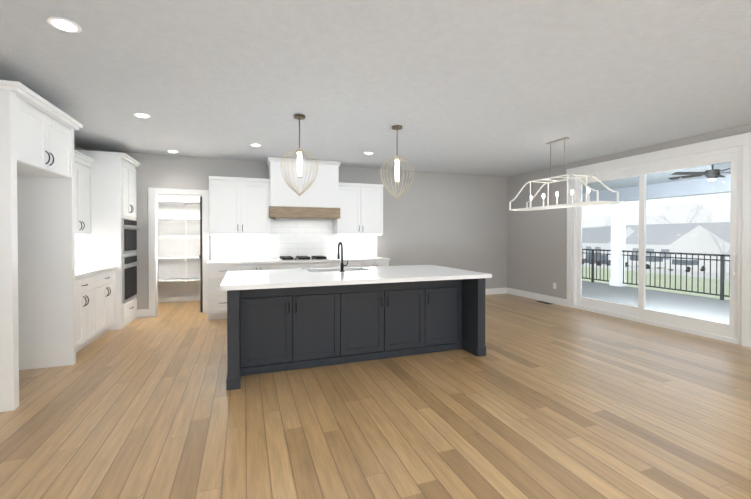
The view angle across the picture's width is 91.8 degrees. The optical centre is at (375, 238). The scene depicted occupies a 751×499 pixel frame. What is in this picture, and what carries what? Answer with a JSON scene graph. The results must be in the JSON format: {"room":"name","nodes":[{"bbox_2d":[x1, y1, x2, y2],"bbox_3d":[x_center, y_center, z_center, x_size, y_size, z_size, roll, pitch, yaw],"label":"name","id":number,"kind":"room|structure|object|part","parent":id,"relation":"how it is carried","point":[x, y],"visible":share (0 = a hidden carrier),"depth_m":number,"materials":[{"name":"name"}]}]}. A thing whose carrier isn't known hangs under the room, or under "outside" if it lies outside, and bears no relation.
{"room":"kitchen","nodes":[
{"label":"kitchen","id":0,"kind":"room"},
{"bbox_2d":[0,88,71,179],"bbox_3d":[-3.314,-0.896,3.210,0.676,0.550,0.975,0,1,-20],"label":"upper cabinet","id":1,"kind":"object","parent":0,"relation":"attached to","point":[36,143],"depth_m":3.12,"materials":[{"name":"white wood"}]},
{"bbox_2d":[0,176,71,235],"bbox_3d":[-3.789,-0.545,4.044,0.346,0.989,0.790,0,1,-20],"label":"panel","id":2,"kind":"object","parent":0,"relation":"attached to","point":[27,207],"depth_m":3.69,"materials":[{"name":"white wood"}]},
{"bbox_2d":[72,152,91,235],"bbox_3d":[-4.016,-0.552,4.674,0.346,0.989,0.790,0,1,-20],"label":"upper cabinet","id":3,"kind":"object","parent":0,"relation":"attached to","point":[81,168],"depth_m":4.80,"materials":[{"name":"white wood"}]},
{"bbox_2d":[157,195,199,302],"bbox_3d":[-3.993,-0.065,7.488,1.540,2.700,0.120,0,1,-20],"label":"wall","id":4,"kind":"structure","parent":0,"point":[177,291],"depth_m":7.41,"materials":[{"name":"white paint"}]},
{"bbox_2d":[157,200,199,282],"bbox_3d":[-3.904,0.077,7.244,1.296,1.620,0.398,0,1,-20],"label":"shelf","id":5,"kind":"object","parent":4,"relation":"attached to","point":[185,219],"visible":0.5,"depth_m":7.07,"materials":[{"name":"white wood"}]},
{"bbox_2d":[88,150,507,309],"bbox_3d":[-0.719,-0.062,7.179,8.250,2.700,0.120,0,1,-20],"label":"wall","id":6,"kind":"structure","parent":0,"point":[457,221],"depth_m":7.69,"materials":[{"name":"grey paint"}]},
{"bbox_2d":[136,309,148,317],"bbox_3d":[-4.163,1.234,5.879,0.880,0.135,0.015,0,1,-20],"label":"baseboard","id":7,"kind":"structure","parent":6,"relation":"attached to","point":[141,313],"depth_m":5.99,"materials":[{"name":"white wood"}]},
{"bbox_2d":[148,188,208,316],"bbox_3d":[-3.341,0.228,6.227,0.910,2.140,0.140,0,1,-20],"label":"door frame","id":8,"kind":"structure","parent":6,"relation":"attached to","point":[153,248],"depth_m":6.10,"materials":[{"name":"white wood"}]},
{"bbox_2d":[199,196,202,311],"bbox_3d":[-3.193,0.272,6.659,0.125,2.018,0.750,0,1,-20],"label":"pantry door","id":9,"kind":"structure","parent":6,"relation":"in","point":[201,284],"depth_m":6.32,"materials":[{"name":"grey wood"}]},
{"bbox_2d":[485,288,506,294],"bbox_3d":[0.090,1.218,7.410,6.340,0.135,0.018,0,1,-20],"label":"baseboard","id":10,"kind":"structure","parent":6,"relation":"attached to","point":[492,290],"depth_m":8.36,"materials":[{"name":"white wood"}]},
{"bbox_2d":[0,293,750,498],"bbox_3d":[0.684,1.389,3.118,8.370,0.120,11.540,0,1,-20],"label":"floor","id":11,"kind":"structure","parent":0,"point":[539,400],"depth_m":2.68,"materials":[{"name":"brown wood"}]},
{"bbox_2d":[0,272,99,371],"bbox_3d":[-3.654,0.880,4.107,0.631,0.880,0.790,0,1,-20],"label":"base cabinet","id":12,"kind":"object","parent":11,"relation":"on","point":[44,323],"depth_m":3.73,"materials":[{"name":"white wood"}]},
{"bbox_2d":[0,264,115,279],"bbox_3d":[-3.761,0.417,4.420,0.646,0.040,1.460,0,1,-20],"label":"countertop","id":13,"kind":"structure","parent":12,"relation":"on","point":[49,273],"depth_m":3.77,"materials":[{"name":"white stone"}]},
{"bbox_2d":[60,152,139,329],"bbox_3d":[-4.102,0.056,5.480,0.726,2.500,0.773,0,1,-20],"label":"tall cabinet","id":14,"kind":"object","parent":11,"relation":"on","point":[68,255],"depth_m":5.20,"materials":[{"name":"white wood"}]},
{"bbox_2d":[100,268,115,335],"bbox_3d":[-3.881,0.873,4.737,0.631,0.880,0.790,0,1,-20],"label":"base cabinet","id":15,"kind":"object","parent":11,"relation":"on","point":[107,279],"depth_m":4.93,"materials":[{"name":"white wood"}]},
{"bbox_2d":[206,157,389,319],"bbox_3d":[-1.304,-0.051,6.544,3.120,2.690,0.671,0,1,-20],"label":"kitchen back","id":16,"kind":"object","parent":11,"relation":"on","point":[274,221],"visible":0.62,"depth_m":6.46,"materials":[{"name":"white wood"}]},
{"bbox_2d":[220,265,491,389],"bbox_3d":[-0.251,0.857,4.258,2.805,0.921,1.390,0,1,-20],"label":"kitchen island","id":17,"kind":"object","parent":11,"relation":"on","point":[270,330],"depth_m":3.88,"materials":[{"name":"grey wood"}]},
{"bbox_2d":[337,242,347,271],"bbox_3d":[-0.403,0.216,4.445,0.111,0.357,0.216,0,1,-20],"label":"faucet","id":18,"kind":"object","parent":17,"relation":"on","point":[341,263],"visible":1,"depth_m":4.36,"materials":[{"name":"black"}]},
{"bbox_3d":[-0.251,0.522,4.255,2.805,0.251,1.390,0,1,-20],"label":"kitchen island top","id":19,"kind":"part","parent":17,"relation":"part of","materials":[{"name":"white stone"}]},
{"bbox_2d":[0,0,750,176],"bbox_3d":[0.684,-1.430,3.090,8.370,0.120,11.540,0,1,-20],"label":"ceiling","id":20,"kind":"structure","parent":0,"point":[503,88],"depth_m":3.06,"materials":[{"name":"white paint"}]},
{"bbox_2d":[47,16,81,32],"bbox_3d":[-1.975,-1.355,2.313,0.168,0.011,0.168,0,1,25],"label":"recessed light","id":21,"kind":"object","parent":20,"relation":"in","point":[64,24],"depth_m":2.30,"materials":[{"name":"white plastic"}]},
{"bbox_2d":[133,113,150,117],"bbox_3d":[-2.605,-1.373,4.063,0.168,0.011,0.168,0,1,25],"label":"recessed light","id":22,"kind":"object","parent":20,"relation":"in","point":[142,115],"depth_m":4.05,"materials":[{"name":"white plastic"}]},
{"bbox_2d":[249,143,261,146],"bbox_3d":[-1.779,-1.387,5.402,0.168,0.011,0.168,1,1,43],"label":"recessed light","id":23,"kind":"object","parent":20,"relation":"in","point":[252,144],"depth_m":5.38,"materials":[{"name":"white plastic"}]},
{"bbox_2d":[280,114,317,195],"bbox_3d":[-0.854,-0.930,4.092,0.419,0.898,0.419,0,1,-20],"label":"pendant light","id":24,"kind":"object","parent":20,"relation":"hanging from","point":[299,150],"visible":1,"depth_m":4.07,"materials":[{"name":"brown metal"}]},
{"bbox_2d":[380,125,413,198],"bbox_3d":[0.266,-0.934,4.496,0.419,0.898,0.419,0,1,-20],"label":"pendant light","id":25,"kind":"object","parent":20,"relation":"hanging from","point":[397,158],"visible":1,"depth_m":4.47,"materials":[{"name":"brown metal"}]},
{"bbox_2d":[509,137,618,210],"bbox_3d":[2.567,-0.915,5.144,0.360,0.948,1.570,0,1,-20],"label":"chandelier","id":26,"kind":"object","parent":20,"relation":"hanging from","point":[572,204],"visible":1,"depth_m":5.03,"materials":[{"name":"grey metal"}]},
{"bbox_2d":[507,124,750,307],"bbox_3d":[4.823,-0.028,3.786,0.120,2.700,10.020,0,1,-20],"label":"wall","id":27,"kind":"structure","parent":0,"point":[537,251],"depth_m":7.46,"materials":[{"name":"grey paint"}]},
{"bbox_2d":[507,288,565,305],"bbox_3d":[3.352,1.215,7.685,0.016,0.135,1.650,0,1,-20],"label":"baseboard","id":28,"kind":"structure","parent":27,"relation":"attached to","point":[559,301],"depth_m":7.58,"materials":[{"name":"white wood"}]},
{"bbox_2d":[566,132,750,347],"bbox_3d":[4.138,0.004,5.655,0.144,2.600,2.704,0,1,-20],"label":"door frame","id":29,"kind":"structure","parent":27,"relation":"attached to","point":[736,329],"depth_m":5.15,"materials":[{"name":"white wood"}]},
{"label":"outside","id":30,"kind":"structure","parent":0,"visible":0},
{"bbox_2d":[582,265,729,299],"bbox_3d":[56.864,3.868,63.074,130.050,0.300,240.000,0,1,-20],"label":"lawn","id":31,"kind":"structure","parent":30,"point":[707,283],"depth_m":33.34,"materials":[{"name":"green plant"}]},
{"bbox_2d":[582,208,610,227],"bbox_3d":[48.020,-1.660,78.045,7.507,10.451,9.958,0,1,-20],"label":"tree","id":32,"kind":"object","parent":31,"relation":"on","point":[598,225],"depth_m":76.83,"materials":[{"name":"grey plant"}]},
{"bbox_2d":[582,227,634,259],"bbox_3d":[38.503,0.838,65.997,11.400,5.700,13.800,0,1,-20],"label":"house","id":33,"kind":"structure","parent":31,"relation":"on","point":[599,237],"depth_m":61.47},
{"bbox_2d":[602,225,638,230],"bbox_3d":[61.403,0.135,85.928,10.800,6.700,16.800,0,1,-20],"label":"house","id":34,"kind":"structure","parent":31,"relation":"on","point":[633,228],"depth_m":85.53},
{"bbox_2d":[583,263,728,279],"bbox_3d":[30.779,3.799,53.679,6.500,0.030,240.000,0,1,-20],"label":"road","id":35,"kind":"structure","parent":31,"relation":"on","point":[701,274],"depth_m":41.91,"materials":[{"name":"grey asphalt"}]},
{"bbox_2d":[583,255,610,265],"bbox_3d":[31.522,3.067,52.345,1.980,1.460,4.400,0,1,-20],"label":"car","id":36,"kind":"object","parent":35,"relation":"on","point":[603,257],"depth_m":51.11,"materials":[{"name":"black metal"}]},
{"bbox_2d":[625,255,666,268],"bbox_3d":[34.985,3.029,47.746,2.080,1.630,4.800,0,1,-14],"label":"car","id":37,"kind":"object","parent":35,"relation":"on","point":[647,261],"depth_m":45.99,"materials":[{"name":"white metal"}]},
{"bbox_2d":[666,259,706,271],"bbox_3d":[37.236,3.157,43.562,4.400,1.460,1.980,0,1,-20],"label":"car","id":38,"kind":"object","parent":35,"relation":"on","point":[695,263],"depth_m":42.82,"materials":[{"name":"white metal"}]},
{"bbox_2d":[582,194,730,227],"bbox_3d":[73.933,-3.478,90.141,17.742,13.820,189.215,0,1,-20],"label":"tree","id":39,"kind":"object","parent":31,"relation":"on","point":[723,217],"depth_m":87.15,"materials":[{"name":"grey plant"}]},
{"bbox_2d":[625,222,729,272],"bbox_3d":[43.961,0.858,49.362,12.400,6.000,15.800,0,1,-20],"label":"house","id":40,"kind":"structure","parent":31,"relation":"on","point":[652,244],"depth_m":47.83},
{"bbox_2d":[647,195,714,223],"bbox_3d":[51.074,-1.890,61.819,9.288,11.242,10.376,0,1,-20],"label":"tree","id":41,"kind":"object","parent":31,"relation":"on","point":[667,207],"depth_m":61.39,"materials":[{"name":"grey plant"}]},
{"bbox_2d":[697,216,729,282],"bbox_3d":[31.954,0.948,32.744,4.346,6.158,5.094,0,1,-20],"label":"tree","id":42,"kind":"object","parent":31,"relation":"on","point":[717,243],"depth_m":33.52,"materials":[{"name":"grey plant"}]},
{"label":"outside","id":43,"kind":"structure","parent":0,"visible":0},
{"bbox_2d":[582,281,729,323],"bbox_3d":[5.915,1.433,6.703,3.900,0.200,10.500,0,1,-20],"label":"floor","id":44,"kind":"structure","parent":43,"point":[717,308],"depth_m":7.66,"materials":[{"name":"grey concrete"}]},
{"bbox_2d":[609,201,626,286],"bbox_3d":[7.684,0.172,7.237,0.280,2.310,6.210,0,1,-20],"label":"porch column","id":45,"kind":"structure","parent":44,"relation":"on","point":[617,249],"depth_m":9.93,"materials":[{"name":"white"}]},
{"bbox_2d":[582,175,730,201],"bbox_3d":[7.655,-1.158,7.303,0.240,0.350,10.500,0,1,-20],"label":"beam","id":46,"kind":"structure","parent":45,"relation":"on","point":[674,187],"depth_m":8.68,"materials":[{"name":"grey"}]},
{"bbox_2d":[582,249,729,299],"bbox_3d":[7.655,0.837,7.323,0.050,0.980,10.300,0,1,-20],"label":"porch railing","id":47,"kind":"object","parent":44,"relation":"on","point":[722,260],"depth_m":8.77,"materials":[{"name":"black metal"}]},
{"bbox_2d":[582,162,730,192],"bbox_3d":[5.915,-1.387,6.674,3.900,0.120,10.500,0,1,-20],"label":"ceiling","id":48,"kind":"structure","parent":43,"point":[652,179],"depth_m":8.28,"materials":[{"name":"grey paint"}]},
{"bbox_2d":[668,164,730,180],"bbox_3d":[5.708,-1.147,6.222,1.295,0.350,1.238,0,1,-20],"label":"fan","id":49,"kind":"object","parent":48,"relation":"hanging from","point":[715,174],"depth_m":6.17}
]}

